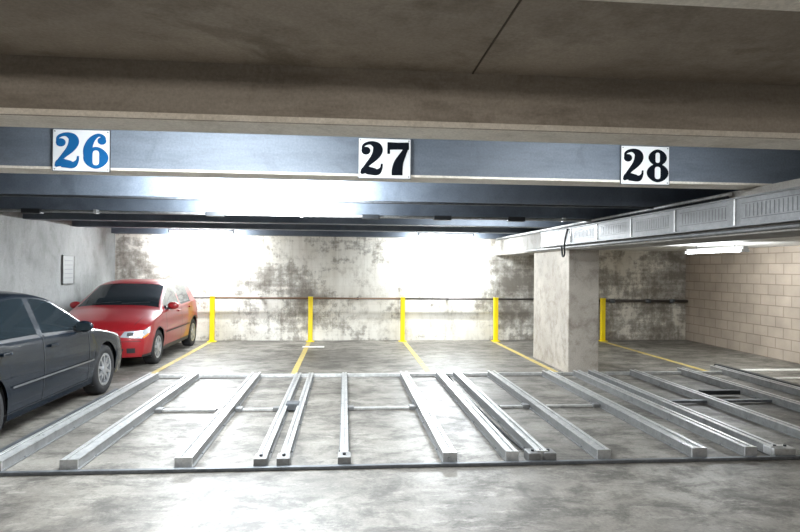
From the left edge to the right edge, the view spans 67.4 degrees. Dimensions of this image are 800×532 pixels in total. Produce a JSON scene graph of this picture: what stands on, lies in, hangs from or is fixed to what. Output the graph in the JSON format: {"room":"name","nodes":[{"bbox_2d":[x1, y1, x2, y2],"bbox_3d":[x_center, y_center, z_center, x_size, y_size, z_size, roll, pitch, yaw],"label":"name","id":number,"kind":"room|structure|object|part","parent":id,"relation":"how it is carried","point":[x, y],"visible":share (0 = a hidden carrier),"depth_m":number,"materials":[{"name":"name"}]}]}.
{"room":"parking garage","nodes":[
{"label":"parking garage","id":0,"kind":"room"},
{"bbox_2d":[0,212,114,312],"bbox_3d":[-5.772,0.172,4.993,0.300,2.950,17.000,1,0,-5],"label":"wall","id":1,"kind":"structure","parent":0,"point":[31,251],"depth_m":10.58,"materials":[{"name":"concrete"}]},
{"bbox_2d":[61,255,74,284],"bbox_3d":[-6.171,0.069,11.163,0.030,0.540,0.470,1,0,-5],"label":"notice","id":2,"kind":"object","parent":1,"relation":"attached to","point":[68,261],"visible":1,"depth_m":11.16,"materials":[{"name":"grey"}]},
{"bbox_3d":[-6.151,0.068,10.939,0.030,0.540,0.020,1,0,-5],"label":"frame","id":3,"kind":"part","parent":2,"relation":"part of","materials":[{"name":"silver metal"}]},
{"bbox_3d":[-6.176,0.069,11.162,0.020,0.520,0.440,1,0,-5],"label":"panel","id":4,"kind":"part","parent":2,"relation":"part of","materials":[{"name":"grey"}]},
{"bbox_2d":[23,212,575,227],"bbox_3d":[0.657,-0.851,10.341,13.460,0.320,0.270,1,0,-5],"label":"ceiling beam","id":5,"kind":"structure","parent":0,"point":[46,215],"depth_m":9.99,"materials":[{"name":"grey metal"}]},
{"bbox_2d":[72,221,544,233],"bbox_3d":[0.497,-0.845,12.084,13.460,0.320,0.270,1,0,-5],"label":"ceiling beam","id":6,"kind":"structure","parent":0,"point":[101,224],"depth_m":11.74,"materials":[{"name":"grey metal"}]},
{"bbox_2d":[111,228,514,238],"bbox_3d":[0.324,-0.828,13.966,13.460,0.340,0.250,1,0,-5],"label":"ceiling beam","id":7,"kind":"structure","parent":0,"point":[113,230],"depth_m":13.63,"materials":[{"name":"grey metal"}]},
{"bbox_2d":[0,196,641,218],"bbox_3d":[0.817,-0.856,8.598,13.460,0.320,0.270,1,0,-5],"label":"ceiling beam","id":8,"kind":"structure","parent":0,"point":[53,203],"depth_m":8.26,"materials":[{"name":"grey metal"}]},
{"bbox_2d":[0,194,653,221],"bbox_3d":[-1.346,-0.694,7.359,8.450,0.065,1.822,1,0,-5],"label":"ceiling beam","id":9,"kind":"structure","parent":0,"point":[23,210],"depth_m":7.92,"materials":[{"name":"grey metal"}]},
{"bbox_2d":[0,173,737,208],"bbox_3d":[0.976,-0.862,6.856,13.460,0.320,0.270,1,0,-5],"label":"ceiling beam","id":10,"kind":"structure","parent":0,"point":[10,183],"depth_m":6.57,"materials":[{"name":"grey metal"}]},
{"bbox_2d":[0,340,799,531],"bbox_3d":[1.050,1.810,5.764,14.060,0.208,17.300,1,0,-5],"label":"floor","id":11,"kind":"structure","parent":0,"point":[749,495],"depth_m":5.27,"materials":[{"name":"concrete"}]},
{"bbox_2d":[0,291,121,430],"bbox_3d":[-4.590,0.953,6.479,2.026,1.422,4.523,1,0,-5],"label":"car","id":12,"kind":"object","parent":11,"relation":"on","point":[47,354],"visible":1,"depth_m":6.39,"materials":[{"name":"black paint"}]},
{"bbox_3d":[-3.651,0.818,5.557,0.050,0.030,0.160,1,0,-5],"label":"door handle","id":13,"kind":"part","parent":12,"relation":"part of","materials":[{"name":"black paint"}]},
{"bbox_2d":[76,323,89,329],"bbox_3d":[-3.730,0.713,7.055,0.160,0.090,0.006,1,0,-5],"label":"mirror glass","id":14,"kind":"object","parent":12,"relation":"attached to","point":[79,326],"depth_m":7.05,"materials":[{"name":"black"}]},
{"bbox_2d":[75,321,92,331],"bbox_3d":[-3.734,0.713,7.101,0.210,0.136,0.090,1,0,-5],"label":"mirror","id":15,"kind":"object","parent":12,"relation":"attached to","point":[81,326],"depth_m":7.06,"materials":[{"name":"black paint"}]},
{"bbox_2d":[68,279,197,363],"bbox_3d":[-5.063,0.969,11.417,1.926,1.423,3.743,1,0,-5],"label":"hatchback car","id":16,"kind":"object","parent":11,"relation":"on","point":[148,316],"visible":0.73,"depth_m":10.72,"materials":[{"name":"red paint"}]},
{"bbox_2d":[70,301,79,308],"bbox_3d":[-5.870,0.708,10.852,0.210,0.136,0.090,1,0,-5],"label":"mirror","id":17,"kind":"object","parent":16,"relation":"attached to","point":[73,304],"depth_m":10.82,"materials":[{"name":"red paint"}]},
{"bbox_2d":[126,348,134,352],"bbox_3d":[-4.346,1.370,9.689,0.132,0.080,0.018,1,0,-24],"label":"fog light","id":18,"kind":"object","parent":16,"relation":"attached to","point":[128,350],"depth_m":9.68,"materials":[{"name":"black plastic"}]},
{"bbox_2d":[167,302,178,308],"bbox_3d":[-4.163,0.724,11.008,0.210,0.136,0.090,1,0,-5],"label":"mirror","id":19,"kind":"object","parent":16,"relation":"attached to","point":[172,305],"depth_m":10.98,"materials":[{"name":"red paint"}]},
{"bbox_2d":[151,342,210,373],"bbox_3d":[-4.034,1.686,11.178,0.090,0.005,4.310,1,0,-5],"label":"parking line","id":20,"kind":"object","parent":11,"relation":"on","point":[207,343],"visible":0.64,"depth_m":10.91,"materials":[{"name":"yellow paint"}]},
{"bbox_2d":[207,296,215,341],"bbox_3d":[-4.207,1.187,13.448,0.180,1.020,0.180,1,0,-5],"label":"bollard","id":21,"kind":"object","parent":11,"relation":"on","point":[212,298],"visible":1,"depth_m":13.40,"materials":[{"name":"yellow metal"}]},
{"bbox_3d":[-4.208,1.192,13.448,0.100,1.010,0.100,1,0,-5],"label":"post","id":22,"kind":"part","parent":21,"relation":"part of","materials":[{"name":"yellow metal"}]},
{"bbox_2d":[291,342,310,373],"bbox_3d":[-1.854,1.708,11.378,0.090,0.005,4.310,1,0,-5],"label":"parking line","id":23,"kind":"object","parent":11,"relation":"on","point":[298,363],"visible":0.86,"depth_m":10.93,"materials":[{"name":"yellow paint"}]},
{"bbox_2d":[306,297,313,341],"bbox_3d":[-2.037,1.208,13.647,0.180,1.020,0.180,1,0,-5],"label":"bollard","id":24,"kind":"object","parent":11,"relation":"on","point":[310,299],"visible":1,"depth_m":13.60,"materials":[{"name":"yellow metal"}]},
{"bbox_3d":[-2.037,1.213,13.647,0.100,1.010,0.100,1,0,-5],"label":"post","id":25,"kind":"part","parent":24,"relation":"part of","materials":[{"name":"yellow metal"}]},
{"bbox_2d":[0,364,799,475],"bbox_3d":[0.955,1.664,7.478,11.700,0.107,4.670,1,0,-5],"label":"frame","id":26,"kind":"object","parent":11,"relation":"on","point":[745,444],"visible":1,"depth_m":6.44,"materials":[{"name":"grey metal"}]},
{"bbox_3d":[-2.705,1.626,4.901,0.144,0.091,0.014,1,0,-5],"label":"rail","id":27,"kind":"part","parent":26,"relation":"part of","materials":[{"name":"metal"}]},
{"bbox_3d":[-3.482,1.628,6.910,0.160,0.088,4.130,1,0,-5],"label":"rail","id":28,"kind":"part","parent":26,"relation":"part of","materials":[{"name":"metal"}]},
{"bbox_3d":[-2.894,1.634,6.964,0.160,0.088,4.130,1,0,-5],"label":"rail","id":29,"kind":"part","parent":26,"relation":"part of","materials":[{"name":"metal"}]},
{"bbox_3d":[-1.799,1.635,4.984,0.144,0.091,0.014,1,0,-5],"label":"rail","id":30,"kind":"part","parent":26,"relation":"part of","materials":[{"name":"metal"}]},
{"bbox_3d":[-1.988,1.643,7.047,0.160,0.088,4.130,1,0,-5],"label":"rail","id":31,"kind":"part","parent":26,"relation":"part of","materials":[{"name":"metal"}]},
{"bbox_3d":[-1.361,1.657,7.105,0.110,0.073,4.130,1,0,-5],"label":"rail","id":32,"kind":"part","parent":26,"relation":"part of","materials":[{"name":"metal"}]},
{"bbox_3d":[-1.172,1.658,7.122,0.100,0.073,4.130,1,0,-5],"label":"rail","id":33,"kind":"part","parent":26,"relation":"part of","materials":[{"name":"metal"}]},
{"bbox_3d":[-0.664,1.663,7.169,0.095,0.073,4.130,1,0,-5],"label":"rail","id":34,"kind":"part","parent":26,"relation":"part of","materials":[{"name":"metal"}]},
{"bbox_3d":[1.166,1.696,5.175,11.700,0.027,0.045,1,0,-5],"label":"sill","id":35,"kind":"part","parent":26,"relation":"part of","materials":[{"name":"metal"}]},
{"bbox_3d":[0.242,1.665,7.252,0.140,0.088,4.130,1,0,-5],"label":"rail","id":36,"kind":"part","parent":26,"relation":"part of","materials":[{"name":"metal"}]},
{"bbox_3d":[0.852,1.701,9.417,9.350,0.047,0.050,1,0,-5],"label":"sill","id":37,"kind":"part","parent":26,"relation":"part of","materials":[{"name":"metal"}]},
{"bbox_3d":[0.432,1.656,5.189,0.124,0.091,0.014,1,0,-5],"label":"rail","id":38,"kind":"part","parent":26,"relation":"part of","materials":[{"name":"metal"}]},
{"bbox_3d":[0.790,1.670,7.302,0.130,0.088,4.130,1,0,-5],"label":"rail","id":39,"kind":"part","parent":26,"relation":"part of","materials":[{"name":"metal"}]},
{"bbox_3d":[1.059,1.673,7.327,0.125,0.088,4.130,1,0,-5],"label":"rail","id":40,"kind":"part","parent":26,"relation":"part of","materials":[{"name":"metal"}]},
{"bbox_3d":[0.980,1.662,5.239,0.114,0.091,0.014,1,0,-5],"label":"rail","id":41,"kind":"part","parent":26,"relation":"part of","materials":[{"name":"metal"}]},
{"bbox_3d":[1.248,1.664,5.264,0.109,0.091,0.014,1,0,-5],"label":"rail","id":42,"kind":"part","parent":26,"relation":"part of","materials":[{"name":"metal"}]},
{"bbox_3d":[1.617,1.678,7.378,0.140,0.088,4.130,1,0,-5],"label":"rail","id":43,"kind":"part","parent":26,"relation":"part of","materials":[{"name":"metal"}]},
{"bbox_3d":[1.806,1.670,5.315,0.124,0.091,0.014,1,0,-5],"label":"rail","id":44,"kind":"part","parent":26,"relation":"part of","materials":[{"name":"metal"}]},
{"bbox_3d":[2.503,1.687,7.459,0.160,0.088,4.130,1,0,-5],"label":"rail","id":45,"kind":"part","parent":26,"relation":"part of","materials":[{"name":"metal"}]},
{"bbox_3d":[2.991,1.692,7.504,0.130,0.088,4.130,1,0,-5],"label":"rail","id":46,"kind":"part","parent":26,"relation":"part of","materials":[{"name":"metal"}]},
{"bbox_3d":[3.240,1.694,7.527,0.130,0.088,4.130,1,0,-5],"label":"rail","id":47,"kind":"part","parent":26,"relation":"part of","materials":[{"name":"metal"}]},
{"bbox_3d":[2.692,1.679,5.396,0.144,0.091,0.014,1,0,-5],"label":"rail","id":48,"kind":"part","parent":26,"relation":"part of","materials":[{"name":"metal"}]},
{"bbox_3d":[3.927,1.701,7.590,0.130,0.088,4.130,1,0,-5],"label":"rail","id":49,"kind":"part","parent":26,"relation":"part of","materials":[{"name":"metal"}]},
{"bbox_3d":[4.749,1.709,8.263,0.140,0.093,3.200,1,0,-5],"label":"rail","id":50,"kind":"part","parent":26,"relation":"part of","materials":[{"name":"metal"}]},
{"bbox_3d":[3.180,1.683,5.441,0.114,0.091,0.014,1,0,-5],"label":"rail","id":51,"kind":"part","parent":26,"relation":"part of","materials":[{"name":"metal"}]},
{"bbox_3d":[5.418,1.717,8.626,0.140,0.093,3.000,1,0,-5],"label":"rail","id":52,"kind":"part","parent":26,"relation":"part of","materials":[{"name":"metal"}]},
{"bbox_2d":[398,297,406,341],"bbox_3d":[0.059,1.229,13.839,0.180,1.020,0.180,1,0,-5],"label":"bollard","id":53,"kind":"object","parent":11,"relation":"on","point":[402,299],"visible":1,"depth_m":13.79,"materials":[{"name":"yellow metal"}]},
{"bbox_3d":[0.059,1.234,13.839,0.100,1.010,0.100,1,0,-5],"label":"post","id":54,"kind":"part","parent":53,"relation":"part of","materials":[{"name":"yellow metal"}]},
{"bbox_2d":[403,342,431,372],"bbox_3d":[0.297,1.729,11.575,0.090,0.005,4.310,1,0,-5],"label":"parking line","id":55,"kind":"object","parent":11,"relation":"on","point":[406,344],"visible":1,"depth_m":11.19,"materials":[{"name":"yellow paint"}]},
{"bbox_2d":[491,298,499,341],"bbox_3d":[2.240,1.250,14.039,0.180,1.020,0.180,1,0,-5],"label":"bollard","id":56,"kind":"object","parent":11,"relation":"on","point":[495,300],"visible":1,"depth_m":13.99,"materials":[{"name":"yellow metal"}]},
{"bbox_3d":[2.240,1.255,14.039,0.100,1.010,0.100,1,0,-5],"label":"post","id":57,"kind":"part","parent":56,"relation":"part of","materials":[{"name":"yellow metal"}]},
{"bbox_2d":[494,342,557,371],"bbox_3d":[2.388,1.749,11.767,0.090,0.005,4.310,1,0,-5],"label":"parking line","id":58,"kind":"object","parent":11,"relation":"on","point":[510,349],"visible":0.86,"depth_m":11.39,"materials":[{"name":"yellow paint"}]},
{"bbox_2d":[533,250,598,371],"bbox_3d":[2.891,0.742,10.606,0.510,2.020,1.800,1,0,-5],"label":"concrete column","id":59,"kind":"structure","parent":11,"relation":"on","point":[566,289],"depth_m":9.73,"materials":[{"name":"grey concrete"}]},
{"bbox_2d":[598,298,605,340],"bbox_3d":[4.824,1.275,14.276,0.180,1.020,0.180,1,0,-5],"label":"bollard","id":60,"kind":"object","parent":11,"relation":"on","point":[602,300],"visible":0.94,"depth_m":14.23,"materials":[{"name":"yellow metal"}]},
{"bbox_2d":[601,341,707,370],"bbox_3d":[4.987,1.775,12.005,0.090,0.005,4.310,1,0,-5],"label":"parking line","id":61,"kind":"object","parent":11,"relation":"on","point":[601,341],"visible":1,"depth_m":11.62,"materials":[{"name":"yellow paint"}]},
{"bbox_2d":[0,0,799,85],"bbox_3d":[1.585,-1.139,0.250,14.060,0.230,6.200,1,0,-5],"label":"ceiling","id":62,"kind":"structure","parent":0,"point":[561,38],"depth_m":2.68,"materials":[{"name":"concrete"}]},
{"bbox_2d":[0,54,799,149],"bbox_3d":[1.293,-0.874,3.400,13.460,0.320,0.270,1,0,-5],"label":"ceiling beam","id":63,"kind":"structure","parent":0,"point":[26,81],"depth_m":3.16,"materials":[{"name":"grey concrete"}]},
{"bbox_2d":[0,127,799,189],"bbox_3d":[1.136,-0.868,5.113,13.460,0.320,0.270,1,0,-5],"label":"ceiling beam","id":64,"kind":"structure","parent":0,"point":[19,146],"depth_m":4.90,"materials":[{"name":"grey metal"}]},
{"bbox_2d":[115,234,685,340],"bbox_3d":[0.289,0.267,14.235,14.060,2.950,0.300,1,0,-5],"label":"wall","id":65,"kind":"structure","parent":0,"point":[209,265],"depth_m":14.01,"materials":[{"name":"white concrete"}]},
{"bbox_2d":[194,296,533,299],"bbox_3d":[-0.856,0.750,13.902,8.350,0.060,0.152,1,0,-5],"label":"guard rail","id":66,"kind":"object","parent":65,"relation":"attached to","point":[260,297],"visible":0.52,"depth_m":13.83,"materials":[{"name":"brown metal"}]},
{"bbox_3d":[-2.078,0.738,13.735,4.285,0.044,0.044,1,0,-5],"label":"rail","id":67,"kind":"part","parent":66,"relation":"part of","materials":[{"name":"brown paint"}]},
{"bbox_3d":[1.681,0.775,14.080,3.265,0.044,0.044,1,0,-5],"label":"rail","id":68,"kind":"part","parent":66,"relation":"part of","materials":[{"name":"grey metal"}]},
{"bbox_2d":[599,299,687,302],"bbox_3d":[5.442,0.842,14.480,3.100,0.100,0.150,1,0,-5],"label":"pipe","id":69,"kind":"object","parent":65,"relation":"attached to","point":[607,300],"visible":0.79,"depth_m":14.47,"materials":[{"name":"grey metal"}]},
{"bbox_2d":[588,0,799,10],"bbox_3d":[1.458,-0.880,1.605,13.460,0.320,0.265,1,0,-5],"label":"ceiling beam","id":70,"kind":"structure","parent":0,"point":[783,5],"depth_m":1.66,"materials":[{"name":"grey concrete"}]},
{"bbox_2d":[610,236,799,250],"bbox_3d":[5.333,-0.512,10.181,4.170,0.230,8.700,1,0,-5],"label":"ceiling","id":71,"kind":"structure","parent":0,"point":[783,241],"depth_m":10.99,"materials":[{"name":"paint"}]},
{"bbox_2d":[685,245,749,253],"bbox_3d":[5.644,-0.311,10.762,0.130,0.158,1.680,1,0,-5],"label":"lamp","id":72,"kind":"object","parent":71,"relation":"hanging from","point":[742,248],"visible":0.96,"depth_m":10.56,"materials":[{"name":"white plastic"}]},
{"bbox_2d":[685,246,799,363],"bbox_3d":[7.930,0.306,6.250,0.300,2.950,17.000,1,0,-5],"label":"wall","id":73,"kind":"structure","parent":0,"point":[748,302],"depth_m":12.43,"materials":[{"name":"beige brick"}]},
{"bbox_3d":[0.795,-1.120,8.863,14.060,0.210,11.100,1,0,-5],"label":"ceiling","id":74,"kind":"structure","parent":0,"visible":0},
{"bbox_2d":[52,129,110,172],"bbox_3d":[-2.454,-0.889,4.625,0.426,0.326,0.018,1,0,-5],"label":"number sign","id":75,"kind":"object","parent":74,"relation":"attached to","point":[73,150],"visible":1,"depth_m":4.62,"materials":[{"name":"white"}]},
{"bbox_2d":[168,229,234,233],"bbox_3d":[-4.298,-0.875,13.015,1.380,0.338,0.130,1,0,-5],"label":"lamp","id":76,"kind":"object","parent":74,"relation":"hanging from","point":[229,231],"visible":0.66,"depth_m":12.97,"materials":[{"name":"white plastic"}]},
{"bbox_2d":[358,137,410,179],"bbox_3d":[-0.124,-0.866,4.839,0.426,0.326,0.018,1,0,-5],"label":"number sign","id":77,"kind":"object","parent":74,"relation":"attached to","point":[378,158],"visible":1,"depth_m":4.83,"materials":[{"name":"white"}]},
{"bbox_2d":[0,107,799,138],"bbox_3d":[1.305,-0.734,3.260,13.460,0.030,0.014,1,0,-5],"label":"trim beam lip","id":78,"kind":"object","parent":74,"relation":"attached to","point":[23,111],"visible":1,"depth_m":3.13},
{"bbox_2d":[417,232,473,236],"bbox_3d":[1.029,-0.823,13.503,1.280,0.338,0.130,1,0,-5],"label":"lamp","id":79,"kind":"object","parent":74,"relation":"hanging from","point":[418,233],"visible":0.82,"depth_m":13.47,"materials":[{"name":"white plastic"}]},
{"bbox_2d":[472,0,521,73],"bbox_3d":[0.454,-1.024,2.420,0.007,0.008,1.530,1,0,-5],"label":"joint","id":80,"kind":"object","parent":74,"relation":"attached to","point":[519,1],"visible":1,"depth_m":2.64,"materials":[{"name":"brown"}]},
{"bbox_2d":[620,145,669,185],"bbox_3d":[2.057,-0.845,5.039,0.426,0.326,0.018,1,0,-5],"label":"number sign","id":81,"kind":"object","parent":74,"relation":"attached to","point":[639,165],"visible":1,"depth_m":5.03,"materials":[{"name":"white"}]},
{"bbox_2d":[495,178,799,255],"bbox_3d":[3.176,-0.473,7.574,0.600,0.410,13.500,1,0,-5],"label":"support beam","id":82,"kind":"structure","parent":74,"relation":"attached to","point":[515,246],"depth_m":6.70,"materials":[{"name":"metal"}]},
{"bbox_2d":[496,186,799,256],"bbox_3d":[2.678,-0.402,8.933,0.144,0.526,10.100,1,0,-5],"label":"cable tray","id":83,"kind":"object","parent":74,"relation":"hanging from","point":[782,205],"visible":1,"depth_m":6.13,"materials":[{"name":"metal"}]}
]}

